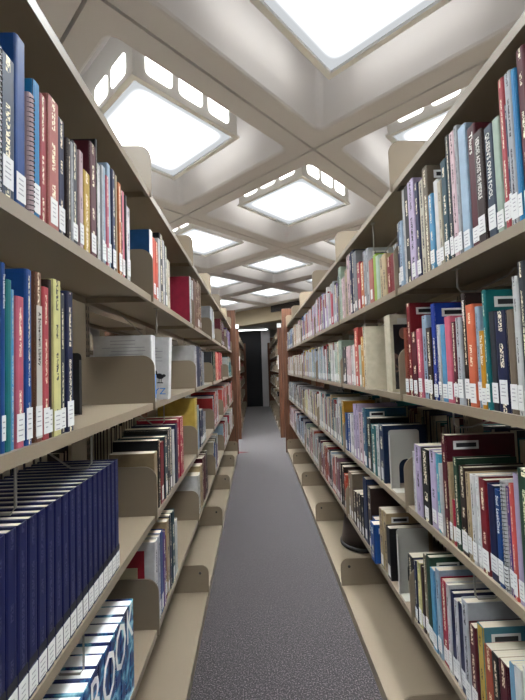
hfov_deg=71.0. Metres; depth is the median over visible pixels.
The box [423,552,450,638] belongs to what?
book
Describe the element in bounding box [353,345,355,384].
book
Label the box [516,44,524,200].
book
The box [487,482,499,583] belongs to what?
book
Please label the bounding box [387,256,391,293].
book
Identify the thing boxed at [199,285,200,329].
book
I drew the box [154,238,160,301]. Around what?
book
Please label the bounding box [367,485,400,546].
book
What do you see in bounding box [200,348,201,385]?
book
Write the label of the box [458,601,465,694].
book
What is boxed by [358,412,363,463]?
book
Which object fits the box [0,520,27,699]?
volume
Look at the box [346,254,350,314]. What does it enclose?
book
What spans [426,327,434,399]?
book
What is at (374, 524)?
book
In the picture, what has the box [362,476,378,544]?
book
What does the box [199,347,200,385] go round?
book
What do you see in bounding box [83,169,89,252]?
book
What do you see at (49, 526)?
volume
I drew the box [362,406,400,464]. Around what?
book
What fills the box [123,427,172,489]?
book
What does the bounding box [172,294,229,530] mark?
bay
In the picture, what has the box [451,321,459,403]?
book
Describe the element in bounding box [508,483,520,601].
book
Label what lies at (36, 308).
book
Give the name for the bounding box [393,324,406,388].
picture
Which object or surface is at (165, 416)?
book
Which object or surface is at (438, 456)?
book
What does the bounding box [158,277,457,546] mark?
books
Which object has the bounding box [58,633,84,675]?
support
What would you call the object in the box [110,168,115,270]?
book
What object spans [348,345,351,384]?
book
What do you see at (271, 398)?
end panel
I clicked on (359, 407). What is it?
book
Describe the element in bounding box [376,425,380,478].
book
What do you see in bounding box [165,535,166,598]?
book
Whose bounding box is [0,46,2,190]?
book
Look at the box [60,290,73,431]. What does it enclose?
book
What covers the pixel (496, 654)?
book
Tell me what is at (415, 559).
book
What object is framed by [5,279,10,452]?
book
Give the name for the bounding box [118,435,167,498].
book
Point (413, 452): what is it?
book
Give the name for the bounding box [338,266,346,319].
book
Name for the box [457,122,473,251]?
book
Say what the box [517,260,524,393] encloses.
book
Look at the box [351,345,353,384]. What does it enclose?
book
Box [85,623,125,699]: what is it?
volume
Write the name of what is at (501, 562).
book
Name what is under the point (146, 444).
book
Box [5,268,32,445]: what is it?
book
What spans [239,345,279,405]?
books
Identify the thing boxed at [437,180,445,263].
book
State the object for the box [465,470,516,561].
book
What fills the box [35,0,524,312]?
ceiling
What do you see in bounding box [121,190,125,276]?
book
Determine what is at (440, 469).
book
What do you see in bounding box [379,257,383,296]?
book
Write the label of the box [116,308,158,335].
support
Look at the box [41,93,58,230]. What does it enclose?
book
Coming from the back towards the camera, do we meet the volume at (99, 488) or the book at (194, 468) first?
the book at (194, 468)
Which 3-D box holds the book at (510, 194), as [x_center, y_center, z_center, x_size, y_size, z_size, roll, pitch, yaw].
[0.604,-0.384,0.759,0.197,0.257,0.007,-2,-3,-1]
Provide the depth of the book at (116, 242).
1.02 m
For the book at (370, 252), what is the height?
0.264 m
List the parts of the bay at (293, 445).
shelf, shelf, shelf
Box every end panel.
[105,332,146,417]
[202,310,238,453]
[236,329,241,438]
[240,343,246,401]
[267,343,278,406]
[277,324,285,437]
[281,309,323,452]
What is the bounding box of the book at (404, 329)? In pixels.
[403,327,410,394]
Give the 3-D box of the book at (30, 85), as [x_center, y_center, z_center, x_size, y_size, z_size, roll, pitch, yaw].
[-0.491,-0.349,0.646,0.189,0.247,0.019,-2,-3,-1]
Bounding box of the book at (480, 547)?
[475,473,512,569]
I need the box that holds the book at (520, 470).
[517,467,524,582]
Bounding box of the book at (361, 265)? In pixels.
[360,262,364,307]
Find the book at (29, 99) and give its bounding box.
[24,91,34,213]
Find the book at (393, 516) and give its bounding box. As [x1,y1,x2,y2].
[383,509,432,572]
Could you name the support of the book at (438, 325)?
on the bay at (492, 259)
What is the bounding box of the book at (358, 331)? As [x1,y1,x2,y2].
[354,327,362,385]
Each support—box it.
[0,467,16,515]
[49,435,92,468]
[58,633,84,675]
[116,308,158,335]
[140,405,164,424]
[370,222,396,252]
[451,267,514,291]
[452,413,487,427]
[473,574,497,599]
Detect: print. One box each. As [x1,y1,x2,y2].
[102,340,144,354]
[156,371,165,382]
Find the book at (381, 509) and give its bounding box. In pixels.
[379,506,403,568]
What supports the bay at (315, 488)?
on the floor
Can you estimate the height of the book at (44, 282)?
0.287 m
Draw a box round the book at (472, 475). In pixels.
[470,472,512,566]
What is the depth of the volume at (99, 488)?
0.85 m
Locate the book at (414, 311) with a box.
[406,301,460,395]
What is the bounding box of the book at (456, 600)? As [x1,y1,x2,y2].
[454,597,462,688]
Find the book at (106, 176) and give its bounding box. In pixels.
[105,175,109,265]
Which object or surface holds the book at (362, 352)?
on the bay at (402, 665)
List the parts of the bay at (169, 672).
post, shelf, shelf, shelf, shelf, shelf, shelf, shelf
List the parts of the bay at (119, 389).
shelf, shelf, shelf, shelf, shelf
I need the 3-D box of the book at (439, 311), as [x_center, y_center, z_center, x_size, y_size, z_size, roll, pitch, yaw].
[0.618,0.002,1.090,0.220,0.286,0.025,-2,-3,-1]
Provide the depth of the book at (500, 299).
0.84 m
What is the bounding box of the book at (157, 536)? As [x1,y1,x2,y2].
[146,534,161,617]
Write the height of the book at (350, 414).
0.219 m
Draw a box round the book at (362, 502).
[361,495,364,537]
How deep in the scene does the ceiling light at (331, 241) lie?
4.75 m
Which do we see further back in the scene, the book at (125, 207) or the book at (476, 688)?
the book at (125, 207)
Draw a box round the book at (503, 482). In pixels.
[499,479,512,593]
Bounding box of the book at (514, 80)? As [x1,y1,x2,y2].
[510,67,524,220]
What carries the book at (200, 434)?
on the bay at (205, 544)
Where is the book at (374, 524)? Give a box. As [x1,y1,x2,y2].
[370,520,380,563]
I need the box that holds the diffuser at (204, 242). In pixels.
[180,228,237,254]
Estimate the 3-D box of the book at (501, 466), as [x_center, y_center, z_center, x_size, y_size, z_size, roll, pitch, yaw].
[0.615,0.419,0.968,0.176,0.228,0.030,-2,-3,-1]
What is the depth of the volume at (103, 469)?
0.88 m
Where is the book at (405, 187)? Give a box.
[404,185,411,282]
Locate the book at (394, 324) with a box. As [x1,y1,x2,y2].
[384,314,406,391]
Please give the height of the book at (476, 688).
0.218 m
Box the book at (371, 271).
[368,258,374,303]
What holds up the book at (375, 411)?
on the bay at (402, 665)
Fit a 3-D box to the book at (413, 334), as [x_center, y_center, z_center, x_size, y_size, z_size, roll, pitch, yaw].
[0.584,0.044,1.230,0.153,0.216,0.042,-2,-3,-1]
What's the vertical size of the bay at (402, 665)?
2.192 m
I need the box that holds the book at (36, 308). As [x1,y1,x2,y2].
[31,271,42,442]
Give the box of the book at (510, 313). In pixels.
[506,309,519,414]
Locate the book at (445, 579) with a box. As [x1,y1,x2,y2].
[440,575,479,668]
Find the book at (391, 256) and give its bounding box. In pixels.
[390,254,394,290]
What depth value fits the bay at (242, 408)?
10.75 m
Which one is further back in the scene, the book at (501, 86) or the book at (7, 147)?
the book at (501, 86)
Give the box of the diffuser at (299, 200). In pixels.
[245,178,343,223]
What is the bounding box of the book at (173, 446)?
[171,429,174,485]
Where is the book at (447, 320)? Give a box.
[444,315,461,402]
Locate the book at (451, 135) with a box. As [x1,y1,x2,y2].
[449,130,459,255]
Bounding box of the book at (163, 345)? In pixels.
[155,337,171,398]
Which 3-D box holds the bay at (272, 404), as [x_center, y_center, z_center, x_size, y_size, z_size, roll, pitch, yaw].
[0.564,0.775,11.263,0.636,2.192,0.913,-2,-3,-1]
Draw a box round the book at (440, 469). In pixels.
[438,463,445,535]
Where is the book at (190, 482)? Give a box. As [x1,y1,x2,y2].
[176,474,199,513]
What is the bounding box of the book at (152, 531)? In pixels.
[148,529,163,613]
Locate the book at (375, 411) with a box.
[363,406,405,467]
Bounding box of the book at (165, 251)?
[164,246,167,306]
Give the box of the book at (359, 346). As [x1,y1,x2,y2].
[358,345,362,386]
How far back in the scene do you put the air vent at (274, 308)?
8.75 m
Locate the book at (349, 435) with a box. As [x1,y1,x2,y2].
[347,413,352,451]
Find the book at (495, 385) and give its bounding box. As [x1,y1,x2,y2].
[489,311,499,410]
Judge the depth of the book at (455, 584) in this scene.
1.06 m
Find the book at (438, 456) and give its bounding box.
[435,453,441,532]
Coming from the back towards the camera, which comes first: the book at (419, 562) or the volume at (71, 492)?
the book at (419, 562)
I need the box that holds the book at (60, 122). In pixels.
[58,117,64,234]
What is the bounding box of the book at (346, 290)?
[344,269,348,316]
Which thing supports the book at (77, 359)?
on the bay at (119, 389)
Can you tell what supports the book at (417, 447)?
on the bay at (492, 259)
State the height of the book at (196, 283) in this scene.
0.301 m
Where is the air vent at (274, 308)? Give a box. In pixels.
[271,300,299,311]
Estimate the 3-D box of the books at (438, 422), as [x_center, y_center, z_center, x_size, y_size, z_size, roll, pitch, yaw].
[-0.503,0.289,2.194,3.019,1.442,3.592,-2,-3,-1]
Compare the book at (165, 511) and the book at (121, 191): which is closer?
the book at (121, 191)
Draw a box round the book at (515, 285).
[512,275,524,415]
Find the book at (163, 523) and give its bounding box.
[152,518,169,595]
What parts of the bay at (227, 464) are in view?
shelf, shelf, shelf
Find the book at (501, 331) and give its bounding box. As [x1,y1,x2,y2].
[494,309,512,413]
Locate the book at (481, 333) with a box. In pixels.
[479,330,487,408]
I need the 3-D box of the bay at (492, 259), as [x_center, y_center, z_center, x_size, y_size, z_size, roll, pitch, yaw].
[0.782,0.287,0.870,0.636,2.192,0.913,-2,-3,-1]
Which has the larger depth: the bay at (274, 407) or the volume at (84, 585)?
the bay at (274, 407)
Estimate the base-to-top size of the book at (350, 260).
0.331 m
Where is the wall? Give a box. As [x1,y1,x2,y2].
[90,328,342,408]
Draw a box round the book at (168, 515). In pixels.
[159,513,172,588]
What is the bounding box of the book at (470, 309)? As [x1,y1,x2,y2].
[465,303,481,407]
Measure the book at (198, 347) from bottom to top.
0.260 m
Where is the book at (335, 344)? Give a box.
[335,344,337,381]
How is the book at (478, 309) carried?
on the bay at (492, 259)
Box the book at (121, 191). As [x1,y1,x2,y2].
[121,191,122,275]
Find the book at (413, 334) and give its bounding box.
[411,331,419,396]
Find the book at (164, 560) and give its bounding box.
[163,529,165,605]
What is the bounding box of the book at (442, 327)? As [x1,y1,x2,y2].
[440,324,448,401]
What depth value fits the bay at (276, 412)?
9.86 m
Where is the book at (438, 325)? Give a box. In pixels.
[436,324,443,400]
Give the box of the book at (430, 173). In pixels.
[422,165,440,271]
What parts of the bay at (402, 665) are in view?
shelf, shelf, shelf, shelf, shelf, shelf, shelf, shelf, post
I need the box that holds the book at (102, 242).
[99,164,104,262]
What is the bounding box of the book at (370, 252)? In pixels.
[366,247,393,304]
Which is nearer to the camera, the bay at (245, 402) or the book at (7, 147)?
the book at (7, 147)
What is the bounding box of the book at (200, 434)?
[199,410,201,446]
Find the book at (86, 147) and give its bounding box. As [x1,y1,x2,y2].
[74,140,96,257]
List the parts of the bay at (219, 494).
post, shelf, shelf, shelf, shelf, shelf, shelf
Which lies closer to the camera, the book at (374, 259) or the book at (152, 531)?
the book at (152, 531)
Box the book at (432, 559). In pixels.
[426,553,463,645]
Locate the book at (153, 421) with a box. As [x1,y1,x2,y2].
[137,419,179,478]
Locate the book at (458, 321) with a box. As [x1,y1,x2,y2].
[455,317,466,404]
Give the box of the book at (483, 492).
[478,476,512,576]
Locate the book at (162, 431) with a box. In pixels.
[123,429,169,493]
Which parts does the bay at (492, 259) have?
shelf, shelf, shelf, shelf, shelf, shelf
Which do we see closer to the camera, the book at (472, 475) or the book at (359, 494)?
the book at (472, 475)
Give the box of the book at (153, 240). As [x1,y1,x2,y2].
[152,237,155,298]
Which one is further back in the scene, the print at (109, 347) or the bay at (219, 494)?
the bay at (219, 494)
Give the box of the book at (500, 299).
[481,289,513,409]
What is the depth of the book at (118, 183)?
1.03 m
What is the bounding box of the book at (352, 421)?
[351,415,354,455]
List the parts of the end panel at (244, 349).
panel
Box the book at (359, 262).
[357,261,362,309]
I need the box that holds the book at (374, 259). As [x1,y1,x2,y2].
[373,253,383,300]
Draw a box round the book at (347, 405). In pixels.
[341,399,374,427]
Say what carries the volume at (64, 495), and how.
on the bay at (119, 389)
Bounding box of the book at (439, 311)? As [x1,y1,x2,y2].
[430,302,461,400]
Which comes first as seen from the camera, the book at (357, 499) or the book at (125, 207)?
the book at (125, 207)
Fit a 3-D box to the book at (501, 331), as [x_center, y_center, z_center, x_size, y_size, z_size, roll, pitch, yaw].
[0.603,0.022,0.797,0.171,0.220,0.036,-2,-3,-1]
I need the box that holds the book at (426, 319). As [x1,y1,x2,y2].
[421,315,430,398]
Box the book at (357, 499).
[356,492,361,529]
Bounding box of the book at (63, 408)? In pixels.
[60,293,65,433]
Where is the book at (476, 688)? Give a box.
[469,618,520,699]
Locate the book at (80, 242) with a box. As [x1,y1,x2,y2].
[77,149,83,248]
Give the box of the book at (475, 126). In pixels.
[467,122,491,245]
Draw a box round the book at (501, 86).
[498,76,511,227]
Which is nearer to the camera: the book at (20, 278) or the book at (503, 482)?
the book at (20, 278)
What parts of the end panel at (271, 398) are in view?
panel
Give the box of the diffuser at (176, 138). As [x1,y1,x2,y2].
[104,80,229,174]
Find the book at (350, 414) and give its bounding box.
[350,414,352,453]
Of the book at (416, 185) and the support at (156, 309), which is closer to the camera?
the book at (416, 185)
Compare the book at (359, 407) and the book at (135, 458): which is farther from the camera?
the book at (359, 407)
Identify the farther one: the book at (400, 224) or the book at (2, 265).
the book at (400, 224)
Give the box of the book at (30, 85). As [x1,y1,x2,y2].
[24,78,39,217]
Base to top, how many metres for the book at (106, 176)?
0.238 m
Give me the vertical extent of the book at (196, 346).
0.263 m
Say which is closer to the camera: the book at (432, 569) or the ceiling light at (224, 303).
the book at (432, 569)
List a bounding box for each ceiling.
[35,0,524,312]
[239,321,281,331]
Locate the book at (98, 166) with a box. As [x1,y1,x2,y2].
[97,163,100,259]
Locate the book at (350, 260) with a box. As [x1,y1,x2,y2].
[349,252,353,313]
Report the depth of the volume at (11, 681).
0.54 m
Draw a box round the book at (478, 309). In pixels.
[475,306,483,407]
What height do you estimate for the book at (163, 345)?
0.252 m
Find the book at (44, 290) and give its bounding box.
[41,286,49,439]
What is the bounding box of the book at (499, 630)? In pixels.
[477,619,524,699]
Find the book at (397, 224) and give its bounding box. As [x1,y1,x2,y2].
[397,224,400,286]
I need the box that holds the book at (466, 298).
[461,292,481,405]
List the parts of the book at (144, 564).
title panel, panel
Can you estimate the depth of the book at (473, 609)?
0.96 m
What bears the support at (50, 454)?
attached to the bay at (119, 389)
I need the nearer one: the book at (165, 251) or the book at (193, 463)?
the book at (165, 251)
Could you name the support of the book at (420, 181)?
on the bay at (492, 259)
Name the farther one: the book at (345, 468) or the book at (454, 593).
the book at (345, 468)
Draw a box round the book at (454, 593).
[450,588,494,681]
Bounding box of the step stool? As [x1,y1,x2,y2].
[340,512,369,552]
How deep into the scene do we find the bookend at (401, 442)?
1.49 m
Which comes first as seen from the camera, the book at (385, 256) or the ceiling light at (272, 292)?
the book at (385, 256)
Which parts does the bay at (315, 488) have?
shelf, shelf, shelf, shelf, shelf, shelf, shelf, post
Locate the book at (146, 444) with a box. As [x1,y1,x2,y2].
[113,439,160,507]
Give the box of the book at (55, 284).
[50,279,61,436]
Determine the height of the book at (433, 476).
0.234 m
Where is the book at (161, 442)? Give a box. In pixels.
[160,441,163,503]
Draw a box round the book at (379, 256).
[375,254,382,299]
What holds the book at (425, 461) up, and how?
on the bay at (492, 259)
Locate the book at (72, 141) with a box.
[70,140,77,243]
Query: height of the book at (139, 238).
0.249 m
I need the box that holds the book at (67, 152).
[64,137,70,239]
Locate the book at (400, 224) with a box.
[398,220,405,285]
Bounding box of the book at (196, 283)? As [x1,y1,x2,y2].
[196,283,197,327]
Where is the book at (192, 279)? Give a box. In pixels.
[191,278,194,308]
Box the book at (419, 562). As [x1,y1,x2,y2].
[417,560,423,628]
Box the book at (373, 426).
[371,423,383,475]
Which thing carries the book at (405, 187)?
on the bay at (492, 259)
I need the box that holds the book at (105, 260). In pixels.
[103,167,106,263]
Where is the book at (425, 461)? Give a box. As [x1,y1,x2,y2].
[421,446,440,524]
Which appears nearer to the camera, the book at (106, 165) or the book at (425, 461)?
the book at (106, 165)
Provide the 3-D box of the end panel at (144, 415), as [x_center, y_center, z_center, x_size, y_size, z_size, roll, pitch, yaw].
[-2.162,0.559,5.848,0.670,2.297,0.038,-2,-3,-1]
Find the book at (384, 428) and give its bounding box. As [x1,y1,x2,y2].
[379,422,426,483]
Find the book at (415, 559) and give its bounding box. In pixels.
[414,558,422,623]
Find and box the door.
[239,331,262,406]
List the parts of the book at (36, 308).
spine panel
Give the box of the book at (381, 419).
[366,416,407,471]
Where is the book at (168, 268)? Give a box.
[167,260,169,307]
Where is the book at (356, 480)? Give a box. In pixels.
[350,471,368,520]
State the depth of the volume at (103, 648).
0.87 m
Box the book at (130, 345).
[93,335,155,393]
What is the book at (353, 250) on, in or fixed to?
on the bay at (402, 665)
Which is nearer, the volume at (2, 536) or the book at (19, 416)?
the volume at (2, 536)
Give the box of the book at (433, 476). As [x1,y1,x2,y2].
[429,449,441,530]
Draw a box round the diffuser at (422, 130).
[394,110,448,140]
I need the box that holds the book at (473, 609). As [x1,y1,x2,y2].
[461,595,519,699]
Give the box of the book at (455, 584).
[446,580,487,675]
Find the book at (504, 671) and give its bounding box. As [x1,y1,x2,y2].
[499,656,524,699]
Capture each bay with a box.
[0,0,159,699]
[71,177,208,699]
[90,327,142,424]
[90,334,91,349]
[107,265,222,597]
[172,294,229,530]
[189,308,234,490]
[201,317,237,469]
[239,337,244,419]
[239,340,245,414]
[239,342,245,413]
[239,351,243,429]
[240,344,246,408]
[269,343,276,407]
[270,341,277,412]
[272,339,279,415]
[273,336,279,420]
[275,333,279,428]
[286,315,316,467]
[291,301,332,490]
[299,287,353,527]
[312,252,389,594]
[335,150,483,699]
[388,11,524,699]
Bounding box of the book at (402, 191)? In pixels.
[401,190,407,283]
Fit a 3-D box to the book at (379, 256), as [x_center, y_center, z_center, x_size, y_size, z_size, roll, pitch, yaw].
[0.560,-0.310,1.565,0.141,0.187,0.036,-2,-3,-1]
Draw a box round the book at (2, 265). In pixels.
[0,262,5,453]
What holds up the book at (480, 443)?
on the bay at (492, 259)
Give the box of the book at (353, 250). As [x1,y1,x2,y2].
[351,249,365,311]
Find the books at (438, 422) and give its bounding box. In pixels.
[0,388,524,551]
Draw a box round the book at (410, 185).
[407,177,421,279]
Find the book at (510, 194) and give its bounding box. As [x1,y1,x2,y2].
[504,104,513,224]
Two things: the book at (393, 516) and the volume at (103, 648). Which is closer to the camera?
the volume at (103, 648)
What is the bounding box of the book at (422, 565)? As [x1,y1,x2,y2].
[421,564,426,633]
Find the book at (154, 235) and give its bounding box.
[152,233,163,303]
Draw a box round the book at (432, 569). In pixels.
[430,565,464,653]
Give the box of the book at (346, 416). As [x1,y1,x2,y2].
[345,412,352,450]
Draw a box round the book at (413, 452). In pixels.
[412,451,417,512]
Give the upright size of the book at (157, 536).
0.290 m
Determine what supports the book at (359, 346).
on the bay at (402, 665)
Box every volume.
[0,473,98,603]
[0,476,93,611]
[0,480,88,619]
[0,484,82,628]
[0,488,76,638]
[0,492,69,648]
[0,497,62,660]
[0,502,54,672]
[0,507,46,685]
[0,513,37,699]
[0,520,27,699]
[0,527,17,699]
[0,534,5,699]
[11,470,103,596]
[18,467,107,589]
[25,464,111,582]
[31,462,115,576]
[32,459,119,571]
[42,694,82,699]
[45,679,89,699]
[54,666,99,699]
[63,654,103,699]
[70,643,114,699]
[77,633,115,699]
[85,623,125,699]
[90,614,125,699]
[96,603,132,699]
[102,598,133,695]
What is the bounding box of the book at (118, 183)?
[117,182,121,274]
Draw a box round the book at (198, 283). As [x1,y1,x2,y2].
[198,283,199,328]
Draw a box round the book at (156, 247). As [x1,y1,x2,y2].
[155,241,158,300]
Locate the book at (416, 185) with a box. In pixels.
[414,182,422,276]
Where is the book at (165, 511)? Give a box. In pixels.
[161,508,175,582]
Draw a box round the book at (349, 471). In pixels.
[348,470,363,517]
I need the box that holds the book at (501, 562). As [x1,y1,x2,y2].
[495,488,505,589]
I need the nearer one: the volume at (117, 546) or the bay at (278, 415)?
the volume at (117, 546)
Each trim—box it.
[235,306,281,326]
[261,330,269,406]
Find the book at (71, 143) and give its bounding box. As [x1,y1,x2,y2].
[70,141,73,241]
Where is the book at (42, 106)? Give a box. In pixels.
[39,92,45,221]
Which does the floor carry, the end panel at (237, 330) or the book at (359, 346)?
the end panel at (237, 330)
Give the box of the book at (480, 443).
[441,431,515,540]
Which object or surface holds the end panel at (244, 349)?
on the floor
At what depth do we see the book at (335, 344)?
2.39 m
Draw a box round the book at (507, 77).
[504,69,519,223]
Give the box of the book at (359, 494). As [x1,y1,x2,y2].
[358,492,362,534]
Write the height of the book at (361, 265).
0.221 m
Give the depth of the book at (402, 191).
1.29 m
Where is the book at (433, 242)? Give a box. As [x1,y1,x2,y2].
[428,193,437,268]
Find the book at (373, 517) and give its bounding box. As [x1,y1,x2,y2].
[372,515,378,519]
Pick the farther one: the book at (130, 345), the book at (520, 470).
the book at (130, 345)
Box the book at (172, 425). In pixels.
[132,423,177,482]
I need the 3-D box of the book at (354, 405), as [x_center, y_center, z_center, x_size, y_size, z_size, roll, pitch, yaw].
[0.612,0.436,2.004,0.222,0.290,0.042,-2,-3,-1]
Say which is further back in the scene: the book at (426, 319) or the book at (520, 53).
the book at (426, 319)
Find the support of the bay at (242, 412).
on the floor
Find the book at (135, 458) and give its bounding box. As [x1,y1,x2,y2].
[109,451,157,502]
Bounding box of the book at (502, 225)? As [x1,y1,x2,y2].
[492,115,506,231]
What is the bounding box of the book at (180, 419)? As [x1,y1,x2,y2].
[136,418,182,475]
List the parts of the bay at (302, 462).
shelf, shelf, shelf, post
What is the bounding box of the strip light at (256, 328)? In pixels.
[239,328,267,330]
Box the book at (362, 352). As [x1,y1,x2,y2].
[360,337,364,386]
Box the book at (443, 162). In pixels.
[440,158,451,261]
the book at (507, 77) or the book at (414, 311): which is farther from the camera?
the book at (414, 311)
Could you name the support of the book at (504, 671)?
on the bay at (492, 259)
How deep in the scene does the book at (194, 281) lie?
2.37 m
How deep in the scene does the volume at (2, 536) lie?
0.52 m
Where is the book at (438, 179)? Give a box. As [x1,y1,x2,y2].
[433,178,440,265]
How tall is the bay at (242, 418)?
2.192 m
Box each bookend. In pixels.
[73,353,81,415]
[388,429,418,492]
[396,528,428,601]
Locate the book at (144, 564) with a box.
[119,538,157,584]
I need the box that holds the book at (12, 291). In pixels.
[11,289,13,449]
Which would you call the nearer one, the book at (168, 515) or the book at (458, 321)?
the book at (458, 321)
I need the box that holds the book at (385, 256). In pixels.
[382,253,392,295]
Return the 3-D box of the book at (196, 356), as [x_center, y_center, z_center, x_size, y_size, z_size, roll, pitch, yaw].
[-0.512,0.109,2.332,0.187,0.260,0.042,-2,-3,-1]
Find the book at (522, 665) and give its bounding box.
[522,665,524,697]
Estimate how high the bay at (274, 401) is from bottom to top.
2.192 m
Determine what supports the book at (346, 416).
on the bay at (402, 665)
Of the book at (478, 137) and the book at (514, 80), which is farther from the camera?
the book at (478, 137)
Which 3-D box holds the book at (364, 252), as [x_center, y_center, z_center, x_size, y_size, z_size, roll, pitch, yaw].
[0.573,-0.339,1.743,0.181,0.261,0.033,-2,-3,-1]
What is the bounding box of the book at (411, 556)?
[408,551,447,575]
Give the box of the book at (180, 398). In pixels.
[178,398,197,436]
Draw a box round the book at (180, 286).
[170,276,191,322]
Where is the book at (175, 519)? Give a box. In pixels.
[174,518,177,573]
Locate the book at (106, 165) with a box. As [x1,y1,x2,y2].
[97,162,111,266]
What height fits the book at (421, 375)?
0.222 m
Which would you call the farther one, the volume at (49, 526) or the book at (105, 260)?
the book at (105, 260)
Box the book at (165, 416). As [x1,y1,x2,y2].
[145,416,183,471]
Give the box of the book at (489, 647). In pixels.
[484,641,524,699]
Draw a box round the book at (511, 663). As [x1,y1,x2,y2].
[509,660,524,699]
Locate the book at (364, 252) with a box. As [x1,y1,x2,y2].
[363,251,367,305]
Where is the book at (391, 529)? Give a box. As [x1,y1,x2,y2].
[386,523,423,580]
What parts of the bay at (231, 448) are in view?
shelf, shelf, shelf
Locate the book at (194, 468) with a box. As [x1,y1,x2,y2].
[188,464,201,506]
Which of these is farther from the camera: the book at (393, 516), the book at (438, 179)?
the book at (393, 516)
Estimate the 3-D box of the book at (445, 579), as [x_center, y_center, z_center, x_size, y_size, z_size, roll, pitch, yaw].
[0.626,0.801,1.087,0.178,0.245,0.032,-2,-3,-1]
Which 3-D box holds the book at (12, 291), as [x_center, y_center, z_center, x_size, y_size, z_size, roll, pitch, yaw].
[-0.472,0.032,0.565,0.174,0.247,0.007,-2,-3,-1]
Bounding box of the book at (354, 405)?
[353,402,391,458]
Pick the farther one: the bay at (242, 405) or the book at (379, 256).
the bay at (242, 405)
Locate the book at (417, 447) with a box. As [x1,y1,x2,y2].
[414,443,440,517]
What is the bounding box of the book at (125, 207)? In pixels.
[124,195,127,278]
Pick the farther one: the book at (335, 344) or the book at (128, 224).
the book at (335, 344)
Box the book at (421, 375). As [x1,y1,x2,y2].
[416,328,425,397]
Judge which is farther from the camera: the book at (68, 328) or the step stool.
the step stool
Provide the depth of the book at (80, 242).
0.80 m
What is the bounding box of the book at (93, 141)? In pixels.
[69,139,97,257]
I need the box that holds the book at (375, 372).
[362,326,386,389]
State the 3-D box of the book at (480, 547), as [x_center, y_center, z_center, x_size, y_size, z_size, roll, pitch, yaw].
[0.611,0.418,0.904,0.164,0.225,0.012,-2,-3,-1]
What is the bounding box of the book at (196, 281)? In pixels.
[194,280,198,327]
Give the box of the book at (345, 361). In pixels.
[344,346,346,383]
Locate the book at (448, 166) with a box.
[445,134,455,257]
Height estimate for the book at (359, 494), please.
0.204 m
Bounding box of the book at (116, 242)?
[114,175,117,271]
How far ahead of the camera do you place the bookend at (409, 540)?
1.43 m
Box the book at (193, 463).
[193,463,202,504]
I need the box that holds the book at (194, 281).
[194,281,196,326]
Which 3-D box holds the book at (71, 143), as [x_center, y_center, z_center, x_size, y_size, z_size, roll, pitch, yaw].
[-0.470,-0.327,0.764,0.148,0.212,0.011,-2,-3,-1]
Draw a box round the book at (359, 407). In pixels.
[356,402,396,460]
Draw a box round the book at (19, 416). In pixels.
[14,295,24,448]
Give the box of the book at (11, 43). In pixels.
[0,32,25,207]
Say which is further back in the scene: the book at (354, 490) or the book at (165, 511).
the book at (354, 490)
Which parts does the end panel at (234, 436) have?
panel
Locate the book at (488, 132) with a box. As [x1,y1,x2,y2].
[484,123,498,236]
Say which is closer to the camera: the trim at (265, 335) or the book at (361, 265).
the book at (361, 265)
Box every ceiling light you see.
[82,37,239,179]
[173,223,243,256]
[210,275,243,288]
[221,300,240,306]
[237,165,349,226]
[242,253,312,273]
[248,288,294,297]
[249,0,451,79]
[324,230,357,245]
[385,86,466,143]
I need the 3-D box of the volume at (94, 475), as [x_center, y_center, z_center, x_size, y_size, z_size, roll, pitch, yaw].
[-0.478,0.423,0.822,0.211,0.277,0.025,-2,-3,-1]
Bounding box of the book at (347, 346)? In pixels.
[346,346,348,383]
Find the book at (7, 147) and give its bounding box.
[1,49,13,199]
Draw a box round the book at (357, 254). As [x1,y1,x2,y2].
[353,250,365,311]
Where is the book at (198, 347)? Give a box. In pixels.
[198,347,199,385]
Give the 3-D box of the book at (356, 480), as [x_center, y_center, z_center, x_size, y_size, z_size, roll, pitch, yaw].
[0.611,0.839,2.114,0.198,0.266,0.048,-2,-3,-1]
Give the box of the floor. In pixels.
[157,406,382,699]
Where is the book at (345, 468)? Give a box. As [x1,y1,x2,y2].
[342,464,362,506]
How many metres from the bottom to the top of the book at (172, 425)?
0.260 m
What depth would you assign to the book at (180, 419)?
1.77 m
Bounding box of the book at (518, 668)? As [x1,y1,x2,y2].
[514,663,524,699]
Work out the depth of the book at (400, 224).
1.30 m
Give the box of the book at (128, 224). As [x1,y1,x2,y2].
[126,206,130,280]
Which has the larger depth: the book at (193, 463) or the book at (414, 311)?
the book at (193, 463)
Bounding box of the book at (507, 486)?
[506,485,515,597]
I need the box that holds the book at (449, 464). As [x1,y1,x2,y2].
[447,462,454,543]
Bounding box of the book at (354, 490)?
[353,489,362,525]
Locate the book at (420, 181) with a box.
[419,179,426,273]
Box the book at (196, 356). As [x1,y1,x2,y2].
[196,356,196,385]
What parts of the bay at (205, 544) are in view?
shelf, post, shelf, shelf, shelf, shelf, shelf, shelf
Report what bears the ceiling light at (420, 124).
attached to the ceiling at (290, 117)
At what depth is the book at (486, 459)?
0.99 m
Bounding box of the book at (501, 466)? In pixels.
[459,463,524,557]
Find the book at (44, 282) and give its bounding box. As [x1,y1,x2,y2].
[41,279,52,437]
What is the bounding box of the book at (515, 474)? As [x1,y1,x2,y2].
[513,472,524,606]
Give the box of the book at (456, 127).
[453,125,463,253]
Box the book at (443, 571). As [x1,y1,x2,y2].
[435,566,472,659]
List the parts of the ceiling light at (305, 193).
pane, pane, pane, pane, pane, pane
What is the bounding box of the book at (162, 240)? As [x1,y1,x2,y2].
[162,240,164,304]
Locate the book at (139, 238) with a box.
[130,229,152,257]
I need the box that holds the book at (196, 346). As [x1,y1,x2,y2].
[196,346,198,386]
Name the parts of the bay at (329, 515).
shelf, shelf, shelf, shelf, shelf, shelf, post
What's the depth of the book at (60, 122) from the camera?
0.73 m
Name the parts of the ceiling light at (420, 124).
pane, pane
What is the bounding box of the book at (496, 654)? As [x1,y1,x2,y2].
[491,649,524,699]
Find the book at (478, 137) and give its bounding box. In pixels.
[473,127,489,242]
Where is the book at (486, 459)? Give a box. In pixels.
[453,455,516,551]

